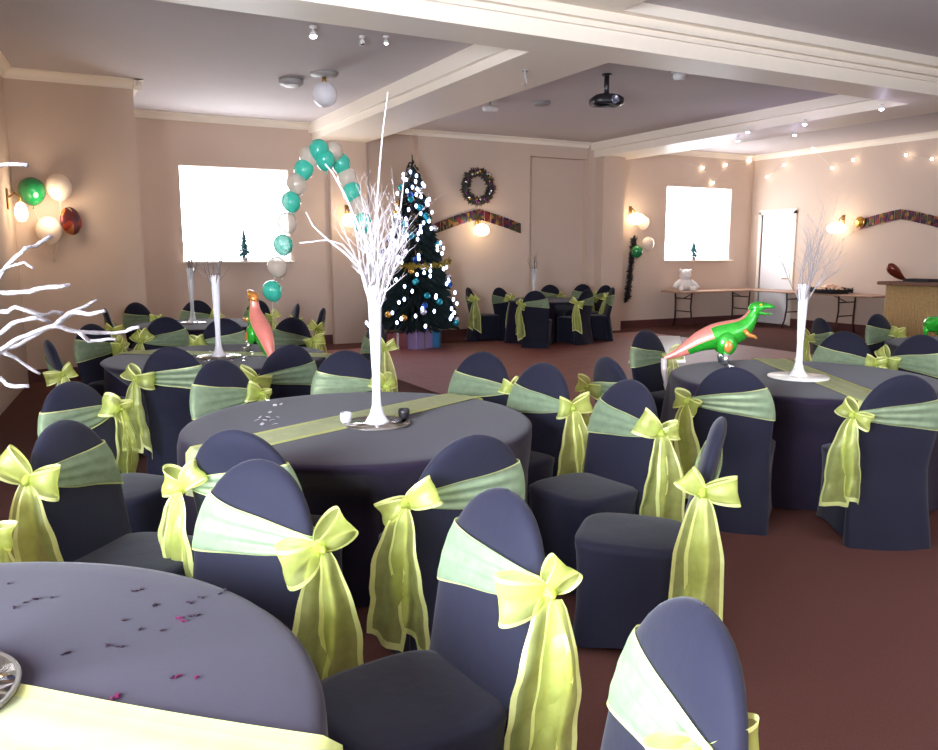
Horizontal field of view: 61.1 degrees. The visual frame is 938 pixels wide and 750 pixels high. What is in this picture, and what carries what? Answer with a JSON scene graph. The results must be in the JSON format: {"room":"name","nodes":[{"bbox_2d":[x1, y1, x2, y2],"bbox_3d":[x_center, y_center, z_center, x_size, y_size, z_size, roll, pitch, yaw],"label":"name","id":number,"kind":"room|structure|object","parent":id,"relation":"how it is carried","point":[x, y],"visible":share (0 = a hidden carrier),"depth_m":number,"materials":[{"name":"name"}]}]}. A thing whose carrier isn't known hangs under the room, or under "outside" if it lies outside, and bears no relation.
{"room":"community hall","nodes":[
{"label":"community hall","id":0,"kind":"room"},
{"bbox_2d":[0,75,28,414],"bbox_3d":[-4.407,-1.355,6.644,0.249,3.870,6.966,-4,10,-22],"label":"wall","id":1,"kind":"structure","parent":0,"point":[12,371],"depth_m":9.00,"materials":[{"name":"paint"}]},
{"bbox_2d":[6,188,27,221],"bbox_3d":[-5.203,-1.956,9.160,0.205,0.375,0.140,-5,10,-28],"label":"wall lamp","id":2,"kind":"object","parent":1,"relation":"attached to","point":[21,212],"visible":1,"depth_m":9.13,"materials":[{"name":"glass"}]},
{"bbox_2d":[3,78,146,369],"bbox_3d":[-5.613,-1.964,10.973,1.780,3.740,2.550,-5,10,-28],"label":"wall","id":3,"kind":"structure","parent":0,"point":[86,134],"depth_m":9.91,"materials":[{"name":"paint"}]},
{"bbox_2d":[18,177,53,259],"bbox_3d":[-5.219,-1.862,9.552,0.300,1.004,0.314,-2,9,-13],"label":"balloon","id":4,"kind":"object","parent":3,"relation":"attached to","point":[32,191],"visible":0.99,"depth_m":9.40,"materials":[{"name":"green rubber"}]},
{"bbox_2d":[35,216,62,255],"bbox_3d":[-5.088,-1.646,9.649,0.300,0.548,0.300,-5,10,-28],"label":"balloon","id":5,"kind":"object","parent":3,"relation":"attached to","point":[45,226],"visible":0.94,"depth_m":9.53,"materials":[{"name":"beige rubber"}]},
{"bbox_2d":[28,367,80,382],"bbox_3d":[-5.409,-0.189,11.205,1.500,0.160,2.320,-5,10,-28],"label":"baseboard","id":6,"kind":"structure","parent":3,"relation":"attached to","point":[33,377],"depth_m":9.96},
{"bbox_2d":[45,173,72,261],"bbox_3d":[-4.960,-1.910,9.676,0.300,1.062,0.300,-5,10,-28],"label":"balloon","id":7,"kind":"object","parent":3,"relation":"attached to","point":[59,187],"visible":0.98,"depth_m":9.52,"materials":[{"name":"beige rubber"}]},
{"bbox_2d":[60,207,81,234],"bbox_3d":[-4.870,-1.885,9.729,0.114,0.337,0.340,2,9,14],"label":"foil balloon","id":8,"kind":"object","parent":3,"relation":"attached to","point":[70,219],"visible":1,"depth_m":9.67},
{"bbox_2d":[4,67,141,89],"bbox_3d":[-4.853,-3.587,9.599,1.680,0.110,0.120,-5,10,-28],"label":"trim","id":9,"kind":"structure","parent":3,"relation":"attached to","point":[14,73],"depth_m":9.63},
{"bbox_2d":[135,118,413,335],"bbox_3d":[-3.260,-2.359,13.500,4.980,3.740,0.250,-5,10,-28],"label":"wall","id":10,"kind":"structure","parent":0,"point":[162,145],"depth_m":13.05,"materials":[{"name":"paint"}]},
{"bbox_2d":[134,109,309,129],"bbox_3d":[-3.967,-4.062,12.641,2.980,0.110,0.120,-5,10,-28],"label":"trim","id":11,"kind":"structure","parent":10,"relation":"attached to","point":[139,113],"depth_m":12.65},
{"bbox_2d":[179,165,294,262],"bbox_3d":[-3.790,-2.608,13.004,1.800,1.535,0.230,-5,10,-28],"label":"window","id":12,"kind":"structure","parent":10,"relation":"in","point":[224,202],"depth_m":13.02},
{"bbox_2d":[327,140,368,343],"bbox_3d":[-2.108,-2.292,13.949,0.660,3.470,0.170,-5,10,-28],"label":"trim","id":13,"kind":"structure","parent":10,"relation":"attached to","point":[350,314],"depth_m":13.89,"materials":[{"name":"paint"}]},
{"bbox_2d":[308,44,606,142],"bbox_3d":[-0.635,-3.670,10.646,1.050,0.270,6.840,-5,10,-28],"label":"ceiling beam","id":14,"kind":"structure","parent":10,"relation":"attached to","point":[475,75],"depth_m":9.51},
{"bbox_2d":[0,322,937,749],"bbox_3d":[1.945,0.454,7.888,18.700,0.112,16.000,-5,10,-28],"label":"floor","id":15,"kind":"structure","parent":0,"point":[836,644],"depth_m":3.61,"materials":[{"name":"carpet"}]},
{"bbox_2d":[42,340,137,459],"bbox_3d":[-2.893,0.207,6.042,0.642,0.969,0.588,-6,11,-36],"label":"covered chair","id":16,"kind":"object","parent":15,"relation":"on","point":[57,370],"visible":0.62,"depth_m":6.03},
{"bbox_2d":[0,420,195,577],"bbox_3d":[-1.353,0.675,3.039,0.615,0.969,0.582,2,9,14],"label":"covered chair","id":17,"kind":"object","parent":15,"relation":"on","point":[76,495],"visible":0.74,"depth_m":3.03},
{"bbox_2d":[74,324,129,396],"bbox_3d":[-3.141,0.024,7.204,0.582,0.972,0.604,3,9,20],"label":"covered chair","id":18,"kind":"object","parent":15,"relation":"on","point":[88,356],"visible":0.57,"depth_m":7.09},
{"bbox_2d":[39,381,179,533],"bbox_3d":[-1.752,0.524,4.000,0.584,0.972,0.546,4,10,22],"label":"covered chair","id":19,"kind":"object","parent":15,"relation":"on","point":[70,400],"visible":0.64,"depth_m":3.97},
{"bbox_2d":[103,308,143,352],"bbox_3d":[-3.930,-0.291,9.235,0.628,0.969,0.589,-5,10,-28],"label":"covered chair","id":20,"kind":"object","parent":15,"relation":"on","point":[107,318],"visible":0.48,"depth_m":9.00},
{"bbox_2d":[123,302,161,348],"bbox_3d":[-4.011,-0.438,10.163,0.582,0.972,0.580,5,10,27],"label":"covered chair","id":21,"kind":"object","parent":15,"relation":"on","point":[135,312],"visible":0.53,"depth_m":10.08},
{"bbox_2d":[129,317,190,349],"bbox_3d":[-2.933,-0.059,7.735,0.607,0.972,0.579,-6,11,-35],"label":"covered chair","id":22,"kind":"object","parent":15,"relation":"on","point":[163,332],"visible":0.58,"depth_m":7.87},
{"bbox_2d":[120,347,201,478],"bbox_3d":[-2.123,0.256,5.727,0.600,0.969,0.697,0,9,-2],"label":"covered chair","id":23,"kind":"object","parent":15,"relation":"on","point":[169,374],"visible":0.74,"depth_m":5.54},
{"bbox_2d":[0,562,327,736],"bbox_3d":[-1.216,1.043,1.343,2.032,0.740,1.955,-5,10,-28],"label":"round table","id":24,"kind":"object","parent":15,"relation":"on","point":[251,668],"visible":0.86,"depth_m":1.77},
{"bbox_2d":[7,582,227,700],"bbox_3d":[-0.809,0.572,1.942,0.805,0.003,0.424,9,12,44],"label":"confetti","id":25,"kind":"object","parent":24,"relation":"on","point":[116,695],"visible":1,"depth_m":1.88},
{"bbox_2d":[0,684,342,749],"bbox_3d":[-1.155,0.761,1.508,1.966,0.250,0.361,2,9,15],"label":"table runner","id":26,"kind":"object","parent":24,"relation":"on","point":[35,718],"visible":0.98,"depth_m":1.45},
{"bbox_2d":[0,651,21,709],"bbox_3d":[-1.093,0.628,1.527,0.410,0.014,0.410,-5,10,-28],"label":"plate","id":27,"kind":"object","parent":26,"relation":"on","point":[10,669],"visible":1,"depth_m":1.60,"materials":[{"name":"metal"}]},
{"bbox_2d":[132,318,256,345],"bbox_3d":[-3.233,-0.251,9.643,1.612,0.740,1.689,-5,10,-28],"label":"round table","id":28,"kind":"object","parent":15,"relation":"on","point":[192,329],"visible":0.2,"depth_m":9.25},
{"bbox_2d":[179,321,206,323],"bbox_3d":[-3.360,-0.637,9.677,0.320,0.008,0.320,-5,10,-28],"label":"plate","id":29,"kind":"object","parent":28,"relation":"on","point":[189,322],"visible":0.91,"depth_m":9.66,"materials":[{"name":"mirror"}]},
{"bbox_2d":[186,268,198,322],"bbox_3d":[-3.360,-0.963,9.626,0.148,0.660,0.148,-5,10,-28],"label":"vase","id":30,"kind":"object","parent":29,"relation":"on","point":[186,268],"visible":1,"depth_m":9.61,"materials":[{"name":"clear glass"}]},
{"bbox_2d":[178,223,203,277],"bbox_3d":[-3.318,-1.505,9.542,0.329,0.688,0.522,-3,9,-16],"label":"arrangement","id":31,"kind":"object","parent":30,"relation":"in","point":[191,235],"visible":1,"depth_m":9.56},
{"bbox_2d":[180,300,223,318],"bbox_3d":[-3.490,-0.482,10.449,0.583,0.972,0.579,-3,9,-20],"label":"covered chair","id":32,"kind":"object","parent":15,"relation":"on","point":[202,310],"visible":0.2,"depth_m":10.57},
{"bbox_2d":[100,344,325,456],"bbox_3d":[-2.093,0.208,6.702,1.810,0.740,1.799,-5,10,-28],"label":"round table","id":33,"kind":"object","parent":15,"relation":"on","point":[114,366],"visible":0.29,"depth_m":6.38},
{"bbox_2d":[114,350,330,357],"bbox_3d":[-2.081,-0.071,6.793,1.886,0.235,0.276,1,9,6],"label":"table runner","id":34,"kind":"object","parent":33,"relation":"on","point":[325,355],"visible":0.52,"depth_m":6.78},
{"bbox_2d":[196,353,241,359],"bbox_3d":[-2.067,-0.154,6.573,0.360,0.008,0.360,-5,10,-28],"label":"plate","id":35,"kind":"object","parent":34,"relation":"on","point":[228,355],"visible":0.89,"depth_m":6.55,"materials":[{"name":"mirror"}]},
{"bbox_2d":[210,275,225,356],"bbox_3d":[-2.067,-0.483,6.521,0.124,0.660,0.124,-5,10,-28],"label":"vase","id":36,"kind":"object","parent":35,"relation":"on","point":[218,351],"visible":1,"depth_m":6.50,"materials":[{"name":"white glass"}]},
{"bbox_2d":[193,237,234,286],"bbox_3d":[-2.069,-0.930,6.477,0.242,0.496,0.318,8,12,41],"label":"arrangement","id":37,"kind":"object","parent":36,"relation":"in","point":[220,255],"visible":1,"depth_m":6.46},
{"bbox_2d":[242,290,274,355],"bbox_3d":[-1.751,-0.385,6.753,0.240,0.659,0.539,-8,12,-40],"label":"balloon","id":38,"kind":"object","parent":34,"relation":"on","point":[259,330],"visible":0.94,"depth_m":6.72,"materials":[{"name":"plastic"}]},
{"bbox_2d":[189,318,245,345],"bbox_3d":[-2.384,-0.032,7.562,0.586,0.972,0.579,-2,9,-14],"label":"covered chair","id":39,"kind":"object","parent":15,"relation":"on","point":[231,332],"visible":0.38,"depth_m":7.72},
{"bbox_2d":[191,359,271,419],"bbox_3d":[-1.268,0.404,4.766,0.582,0.972,0.589,6,11,34],"label":"covered chair","id":40,"kind":"object","parent":15,"relation":"on","point":[219,384],"visible":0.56,"depth_m":4.76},
{"bbox_2d":[158,429,346,657],"bbox_3d":[-0.858,0.644,3.228,0.571,0.972,0.661,2,9,12],"label":"covered chair","id":41,"kind":"object","parent":15,"relation":"on","point":[223,450],"visible":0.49,"depth_m":3.01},
{"bbox_2d":[192,459,363,679],"bbox_3d":[-0.684,0.788,2.303,0.648,0.972,0.605,4,10,24],"label":"covered chair","id":42,"kind":"object","parent":15,"relation":"on","point":[255,539],"visible":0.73,"depth_m":2.43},
{"bbox_2d":[240,345,315,401],"bbox_3d":[-1.444,0.248,5.777,0.595,0.969,0.659,-7,11,-38],"label":"covered chair","id":43,"kind":"object","parent":15,"relation":"on","point":[290,370],"visible":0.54,"depth_m":5.58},
{"bbox_2d":[273,317,325,348],"bbox_3d":[-1.760,-0.052,7.692,0.600,0.972,0.594,2,9,15],"label":"covered chair","id":44,"kind":"object","parent":15,"relation":"on","point":[291,330],"visible":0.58,"depth_m":7.84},
{"bbox_2d":[308,308,326,352],"bbox_3d":[-1.921,-0.283,9.174,0.625,0.972,0.595,-1,9,-6],"label":"covered chair","id":45,"kind":"object","parent":15,"relation":"on","point":[320,321],"visible":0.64,"depth_m":9.03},
{"bbox_2d":[262,139,395,378],"bbox_3d":[-1.675,-1.347,9.669,1.673,2.921,0.331,-5,10,-28],"label":"balloon arch","id":46,"kind":"object","parent":15,"relation":"on","point":[319,153],"visible":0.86,"depth_m":9.33,"materials":[{"name":"teal"}]},
{"bbox_2d":[177,392,531,618],"bbox_3d":[-0.581,0.607,4.141,1.832,0.740,1.809,-5,10,-28],"label":"round table","id":47,"kind":"object","parent":15,"relation":"on","point":[351,470],"visible":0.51,"depth_m":3.63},
{"bbox_2d":[185,393,482,496],"bbox_3d":[-0.588,0.333,4.151,0.276,0.219,1.856,7,11,38],"label":"table runner","id":48,"kind":"object","parent":47,"relation":"on","point":[325,425],"visible":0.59,"depth_m":3.98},
{"bbox_2d":[343,416,410,430],"bbox_3d":[-0.466,0.243,4.027,0.340,0.008,0.340,-5,10,-28],"label":"plate","id":49,"kind":"object","parent":48,"relation":"on","point":[358,423],"visible":0.72,"depth_m":3.98,"materials":[{"name":"metal"}]},
{"bbox_2d":[365,285,388,424],"bbox_3d":[-0.466,-0.101,3.973,0.124,0.690,0.124,-5,10,-28],"label":"vase","id":50,"kind":"object","parent":49,"relation":"on","point":[376,416],"visible":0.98,"depth_m":3.96,"materials":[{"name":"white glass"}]},
{"bbox_2d":[300,92,443,306],"bbox_3d":[-0.444,-0.831,3.845,0.746,1.053,0.424,-2,9,-12],"label":"arrangement","id":51,"kind":"object","parent":50,"relation":"in","point":[372,263],"visible":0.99,"depth_m":3.87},
{"bbox_2d":[312,350,396,394],"bbox_3d":[-0.699,0.354,5.089,0.602,0.972,0.580,-2,9,-12],"label":"covered chair","id":52,"kind":"object","parent":15,"relation":"on","point":[344,371],"visible":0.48,"depth_m":5.22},
{"bbox_2d":[360,324,398,391],"bbox_3d":[-1.023,0.017,7.261,0.619,0.969,0.594,-5,10,-31],"label":"covered chair","id":53,"kind":"object","parent":15,"relation":"on","point":[365,351],"visible":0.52,"depth_m":7.22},
{"bbox_2d":[386,331,406,349],"bbox_3d":[-1.213,-0.572,13.249,0.300,0.283,0.264,-3,9,-16],"label":"gift box","id":54,"kind":"object","parent":15,"relation":"on","point":[400,339],"visible":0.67,"depth_m":13.13,"materials":[{"name":"red paper"}]},
{"bbox_2d":[365,154,460,334],"bbox_3d":[-0.954,-2.077,13.431,1.647,3.204,1.660,0,9,0],"label":"tree","id":55,"kind":"object","parent":15,"relation":"on","point":[399,311],"visible":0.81,"depth_m":13.13,"materials":[{"name":"green plant"}]},
{"bbox_2d":[404,328,432,349],"bbox_3d":[-0.852,-0.614,13.322,0.304,0.343,0.400,7,11,38],"label":"gift box","id":56,"kind":"object","parent":15,"relation":"on","point":[416,341],"visible":0.64,"depth_m":13.18,"materials":[{"name":"paper"}]},
{"bbox_2d":[367,434,522,653],"bbox_3d":[-0.138,0.668,3.083,0.618,0.969,0.678,-4,10,-25],"label":"covered chair","id":57,"kind":"object","parent":15,"relation":"on","point":[412,554],"visible":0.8,"depth_m":2.88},
{"bbox_2d":[320,487,582,749],"bbox_3d":[-0.087,0.825,2.070,0.579,0.972,0.579,-6,11,-34],"label":"covered chair","id":58,"kind":"object","parent":15,"relation":"on","point":[469,690],"visible":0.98,"depth_m":2.07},
{"bbox_2d":[465,287,498,341],"bbox_3d":[0.214,-1.105,14.455,0.667,0.969,0.590,-3,9,-18],"label":"covered chair","id":59,"kind":"object","parent":15,"relation":"on","point":[480,326],"visible":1,"depth_m":14.37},
{"bbox_2d":[449,352,518,406],"bbox_3d":[0.008,0.368,4.997,0.586,0.972,0.580,5,10,30],"label":"covered chair","id":60,"kind":"object","parent":15,"relation":"on","point":[483,375],"visible":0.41,"depth_m":5.13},
{"bbox_2d":[491,287,515,340],"bbox_3d":[0.742,-1.116,14.521,0.672,0.969,0.583,-8,12,-42],"label":"covered chair","id":61,"kind":"object","parent":15,"relation":"on","point":[499,296],"visible":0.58,"depth_m":14.41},
{"bbox_2d":[515,291,551,348],"bbox_3d":[1.105,-0.951,13.457,0.572,0.972,0.676,3,9,16],"label":"covered chair","id":62,"kind":"object","parent":15,"relation":"on","point":[536,333],"visible":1,"depth_m":13.28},
{"bbox_2d":[504,297,578,343],"bbox_3d":[1.434,-0.999,14.441,1.561,0.740,1.559,1,9,4],"label":"round table","id":63,"kind":"object","parent":15,"relation":"on","point":[558,306],"visible":0.34,"depth_m":14.00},
{"bbox_2d":[508,363,592,506],"bbox_3d":[0.318,0.445,4.518,0.605,0.969,0.608,8,12,43],"label":"covered chair","id":64,"kind":"object","parent":15,"relation":"on","point":[540,393],"visible":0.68,"depth_m":4.56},
{"bbox_2d":[556,289,593,344],"bbox_3d":[1.853,-1.021,13.917,0.590,0.969,0.662,-9,12,-44],"label":"covered chair","id":65,"kind":"object","parent":15,"relation":"on","point":[576,330],"visible":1,"depth_m":13.83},
{"bbox_2d":[591,285,612,333],"bbox_3d":[2.396,-1.235,15.274,0.580,0.972,0.595,-7,11,-39],"label":"covered chair","id":66,"kind":"object","parent":15,"relation":"on","point":[605,289],"visible":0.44,"depth_m":15.32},
{"bbox_2d":[590,287,614,340],"bbox_3d":[2.343,-1.110,14.473,0.585,0.972,0.483,0,9,-3],"label":"covered chair","id":67,"kind":"object","parent":15,"relation":"on","point":[601,328],"visible":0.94,"depth_m":14.31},
{"bbox_2d":[529,379,685,593],"bbox_3d":[0.659,0.537,3.913,0.594,0.972,0.628,-6,11,-36],"label":"covered chair","id":68,"kind":"object","parent":15,"relation":"on","point":[623,431],"visible":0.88,"depth_m":3.90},
{"bbox_2d":[570,356,691,508],"bbox_3d":[1.056,0.349,5.121,0.663,0.972,0.518,-4,10,-24],"label":"covered chair","id":69,"kind":"object","parent":15,"relation":"on","point":[607,372],"visible":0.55,"depth_m":4.99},
{"bbox_2d":[573,417,740,649],"bbox_3d":[0.755,0.644,3.228,0.644,0.972,0.588,3,9,19],"label":"covered chair","id":70,"kind":"object","parent":15,"relation":"on","point":[629,565],"visible":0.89,"depth_m":3.15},
{"bbox_2d":[630,330,683,423],"bbox_3d":[1.671,0.131,6.518,0.554,0.972,0.582,-8,12,-40],"label":"covered chair","id":71,"kind":"object","parent":15,"relation":"on","point":[647,350],"visible":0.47,"depth_m":6.55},
{"bbox_2d":[628,336,685,362],"bbox_3d":[3.202,-0.456,13.334,0.814,0.008,3.979,2,9,14],"label":"strip","id":72,"kind":"object","parent":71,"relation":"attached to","point":[668,342],"visible":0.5,"depth_m":13.92,"materials":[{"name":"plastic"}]},
{"bbox_2d":[600,596,758,749],"bbox_3d":[0.185,0.918,1.471,0.597,0.972,0.495,-2,9,-15],"label":"covered chair","id":73,"kind":"object","parent":15,"relation":"on","point":[679,684],"visible":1,"depth_m":1.45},
{"bbox_2d":[661,288,766,327],"bbox_3d":[5.408,-1.479,17.426,2.560,0.778,0.700,-5,10,-28],"label":"trestle table","id":74,"kind":"object","parent":15,"relation":"on","point":[732,290],"visible":0.86,"depth_m":17.15,"materials":[{"name":"laminate"}]},
{"bbox_2d":[672,269,699,290],"bbox_3d":[4.599,-2.006,16.797,0.461,0.465,0.447,-8,12,-42],"label":"toy","id":75,"kind":"object","parent":74,"relation":"on","point":[684,284],"visible":1,"depth_m":16.80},
{"bbox_2d":[670,367,775,535],"bbox_3d":[1.551,0.398,4.805,0.573,0.972,0.665,4,10,26],"label":"covered chair","id":76,"kind":"object","parent":15,"relation":"on","point":[736,394],"visible":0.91,"depth_m":4.60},
{"bbox_2d":[660,360,937,511],"bbox_3d":[2.317,0.380,5.597,1.866,0.740,1.918,-5,10,-28],"label":"round table","id":77,"kind":"object","parent":15,"relation":"on","point":[806,420],"visible":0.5,"depth_m":4.99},
{"bbox_2d":[661,301,774,389],"bbox_3d":[1.881,-0.183,6.048,0.822,0.756,0.256,1,9,6],"label":"figurine","id":78,"kind":"object","parent":77,"relation":"on","point":[723,337],"visible":0.99,"depth_m":5.95,"materials":[{"name":"green plastic"}]},
{"bbox_2d":[752,358,871,411],"bbox_3d":[2.421,0.114,5.579,0.283,0.226,1.886,0,9,1],"label":"table runner","id":79,"kind":"object","parent":77,"relation":"on","point":[859,393],"visible":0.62,"depth_m":5.26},
{"bbox_2d":[767,371,829,381],"bbox_3d":[2.271,0.012,5.485,0.400,0.014,0.400,-5,10,-28],"label":"plate","id":80,"kind":"object","parent":79,"relation":"on","point":[784,375],"visible":0.81,"depth_m":5.42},
{"bbox_2d":[789,284,808,376],"bbox_3d":[2.271,-0.304,5.436,0.124,0.630,0.124,-5,10,-28],"label":"vase","id":81,"kind":"object","parent":80,"relation":"on","point":[798,370],"visible":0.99,"depth_m":5.42,"materials":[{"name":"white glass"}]},
{"bbox_2d":[759,187,855,301],"bbox_3d":[2.321,-0.884,5.356,0.589,0.812,0.743,8,12,41],"label":"arrangement","id":82,"kind":"object","parent":81,"relation":"in","point":[810,276],"visible":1,"depth_m":5.31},
{"bbox_2d":[794,318,832,360],"bbox_3d":[3.669,-0.089,7.929,0.669,0.972,0.534,-1,9,-6],"label":"covered chair","id":83,"kind":"object","parent":15,"relation":"on","point":[821,329],"visible":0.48,"depth_m":7.85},
{"bbox_2d":[754,289,884,332],"bbox_3d":[7.167,-1.298,16.267,0.700,0.778,2.824,-5,10,-28],"label":"trestle table","id":84,"kind":"object","parent":15,"relation":"on","point":[854,295],"visible":0.7,"depth_m":15.80,"materials":[{"name":"laminate"}]},
{"bbox_2d":[809,283,853,293],"bbox_3d":[7.226,-1.725,15.906,0.864,0.217,0.888,-5,10,-28],"label":"platter","id":85,"kind":"object","parent":84,"relation":"on","point":[830,288],"visible":0.97,"depth_m":15.68,"materials":[{"name":"black plastic"}]},
{"bbox_2d":[813,331,887,368],"bbox_3d":[2.958,0.166,6.297,0.607,0.972,0.579,7,11,37],"label":"covered chair","id":86,"kind":"object","parent":15,"relation":"on","point":[845,347],"visible":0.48,"depth_m":6.43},
{"bbox_2d":[816,375,937,550],"bbox_3d":[2.256,0.444,4.520,0.612,0.969,0.658,0,9,1],"label":"covered chair","id":87,"kind":"object","parent":15,"relation":"on","point":[874,491],"visible":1,"depth_m":4.36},
{"bbox_2d":[866,314,905,367],"bbox_3d":[4.436,-0.127,8.170,0.552,0.972,0.582,-6,10,-32],"label":"covered chair","id":88,"kind":"object","parent":15,"relation":"on","point":[878,329],"visible":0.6,"depth_m":8.23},
{"bbox_2d":[874,335,937,378],"bbox_3d":[3.302,0.175,6.233,0.579,0.972,0.602,-5,10,-30],"label":"covered chair","id":89,"kind":"object","parent":15,"relation":"on","point":[918,354],"visible":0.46,"depth_m":6.23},
{"bbox_2d":[877,281,937,337],"bbox_3d":[8.649,-0.672,11.205,0.920,1.115,5.783,-5,10,-28],"label":"bar counter","id":90,"kind":"object","parent":15,"relation":"on","point":[907,304],"depth_m":13.07,"materials":[{"name":"brown wood"}]},
{"bbox_2d":[877,281,937,286],"bbox_3d":[8.649,-1.196,11.123,0.920,0.055,5.783,-5,10,-28],"label":"countertop","id":91,"kind":"structure","parent":90,"relation":"on","point":[930,284],"depth_m":12.94,"materials":[{"name":"brown wood"}]},
{"bbox_2d":[880,336,937,367],"bbox_3d":[4.864,0.096,7.418,1.858,0.740,1.768,-5,10,-28],"label":"round table","id":92,"kind":"object","parent":15,"relation":"on","point":[894,343],"visible":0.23,"depth_m":7.63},
{"bbox_2d":[0,0,937,154],"bbox_3d":[-0.054,-3.912,11.002,18.700,0.100,7.500,-5,10,-28],"label":"ceiling","id":93,"kind":"structure","parent":0,"point":[188,58],"depth_m":9.77,"materials":[{"name":"paint"}]},
{"bbox_2d":[279,76,302,87],"bbox_3d":[-2.220,-3.646,9.925,0.300,0.095,0.300,-5,10,-28],"label":"smoke detector","id":94,"kind":"object","parent":93,"relation":"attached to","point":[287,81],"visible":1,"depth_m":9.82,"materials":[{"name":"grey plastic"}]},
{"bbox_2d":[310,70,337,107],"bbox_3d":[-1.748,-3.443,9.614,0.340,0.400,0.340,-5,10,-28],"label":"globe light","id":95,"kind":"object","parent":93,"relation":"hanging from","point":[324,94],"visible":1,"depth_m":9.52,"materials":[{"name":"glass"}]},
{"bbox_2d":[157,0,937,107],"bbox_3d":[1.714,-3.282,7.742,18.700,0.400,0.660,-5,10,-28],"label":"ceiling beam","id":96,"kind":"structure","parent":93,"relation":"attached to","point":[646,35],"depth_m":7.52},
{"bbox_2d":[589,73,623,107],"bbox_3d":[1.675,-3.461,9.651,0.400,0.375,0.370,-1,9,-8],"label":"projector","id":97,"kind":"object","parent":93,"relation":"hanging from","point":[606,99],"visible":1,"depth_m":9.57,"materials":[{"name":"black plastic"}]},
{"bbox_2d":[413,135,624,330],"bbox_3d":[1.027,-2.667,15.479,4.470,3.740,0.750,-5,10,-28],"label":"wall","id":98,"kind":"structure","parent":0,"point":[567,202],"depth_m":15.45,"materials":[{"name":"paint"}]},
{"bbox_2d":[434,208,520,233],"bbox_3d":[0.185,-2.872,14.867,1.858,0.479,0.015,-5,10,-28],"label":"banner","id":99,"kind":"object","parent":98,"relation":"attached to","point":[472,215],"visible":0.96,"depth_m":14.83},
{"bbox_2d":[459,167,496,207],"bbox_3d":[0.168,-3.449,14.610,0.769,0.769,0.268,-5,10,-28],"label":"wreath","id":100,"kind":"object","parent":98,"relation":"attached to","point":[474,172],"visible":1,"depth_m":14.55,"materials":[{"name":"green plant"}]},
{"bbox_2d":[394,128,592,147],"bbox_3d":[0.380,-4.389,14.706,4.700,0.100,0.100,-5,10,-28],"label":"trim","id":101,"kind":"structure","parent":98,"relation":"attached to","point":[418,132],"depth_m":14.75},
{"bbox_2d":[591,94,937,159],"bbox_3d":[4.402,-4.066,13.188,0.980,0.270,6.640,-5,10,-28],"label":"ceiling beam","id":102,"kind":"structure","parent":98,"relation":"attached to","point":[835,111],"depth_m":12.35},
{"bbox_2d":[621,154,753,320],"bbox_3d":[4.767,-2.983,17.505,4.080,3.740,0.250,-5,10,-28],"label":"wall","id":103,"kind":"structure","parent":0,"point":[647,179],"depth_m":17.25,"materials":[{"name":"paint"}]},
{"bbox_2d":[623,235,637,302],"bbox_3d":[3.371,-2.220,16.613,0.308,1.435,0.198,-5,10,-28],"label":"garland","id":104,"kind":"object","parent":103,"relation":"hanging from","point":[631,258],"visible":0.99,"depth_m":16.61},
{"bbox_2d":[620,315,743,328],"bbox_3d":[4.742,-1.189,17.617,3.880,0.160,0.020,-5,10,-28],"label":"baseboard","id":105,"kind":"structure","parent":103,"relation":"attached to","point":[708,319],"depth_m":17.50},
{"bbox_2d":[664,186,733,261],"bbox_3d":[5.058,-3.300,17.441,1.940,1.595,0.230,-5,10,-28],"label":"window","id":106,"kind":"structure","parent":103,"relation":"in","point":[699,215],"depth_m":17.48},
{"bbox_2d":[665,150,754,160],"bbox_3d":[4.889,-4.754,17.082,3.600,0.110,0.120,-5,10,-28],"label":"trim","id":107,"kind":"structure","parent":103,"relation":"attached to","point":[693,153],"depth_m":17.34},
{"bbox_2d":[644,0,937,56],"bbox_3d":[3.733,-2.946,3.963,18.700,0.100,8.400,-5,10,-28],"label":"ceiling","id":108,"kind":"structure","parent":0,"point":[904,25],"depth_m":7.72,"materials":[{"name":"paint"}]},
{"bbox_2d":[551,0,645,11],"bbox_3d":[2.765,-2.772,3.526,1.160,0.110,7.900,-5,10,-28],"label":"trim","id":109,"kind":"structure","parent":108,"relation":"attached to","point":[610,5],"depth_m":6.96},
{"bbox_2d":[746,138,937,324],"bbox_3d":[10.123,-2.143,11.695,0.250,3.870,15.650,-5,10,-28],"label":"wall","id":110,"kind":"structure","parent":0,"point":[882,179],"depth_m":15.88,"materials":[{"name":"paint"}]},
{"bbox_2d":[754,208,797,325],"bbox_3d":[6.826,-2.395,17.693,0.157,2.520,1.020,-5,10,-28],"label":"door","id":111,"kind":"structure","parent":110,"relation":"in","point":[771,273],"depth_m":17.68,"materials":[{"name":"white wood"}]},
{"bbox_2d":[790,319,866,332],"bbox_3d":[10.291,-0.217,11.386,0.020,0.160,13.830,-5,10,-28],"label":"baseboard","id":112,"kind":"structure","parent":110,"relation":"attached to","point":[793,322],"depth_m":16.29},
{"bbox_2d":[754,131,937,160],"bbox_3d":[7.949,-4.440,15.066,0.120,0.110,6.600,-5,10,-28],"label":"trim","id":113,"kind":"structure","parent":110,"relation":"attached to","point":[933,134],"depth_m":15.76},
{"bbox_2d":[857,208,937,229],"bbox_3d":[8.136,-2.929,15.002,0.015,0.422,1.822,-5,10,-28],"label":"banner","id":114,"kind":"object","parent":110,"relation":"attached to","point":[871,220],"visible":1,"depth_m":14.95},
{"bbox_3d":[-1.093,0.365,1.486,0.124,0.520,0.124,-5,10,-28],"label":"vase","id":115,"kind":"object","parent":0,"visible":0},
{"bbox_2d":[0,162,139,387],"bbox_3d":[-0.883,-0.133,1.504,0.472,0.543,0.194,-5,10,-28],"label":"arrangement","id":116,"kind":"object","parent":115,"relation":"in","point":[58,323],"visible":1,"depth_m":1.53,"materials":[{"name":"white plant"}]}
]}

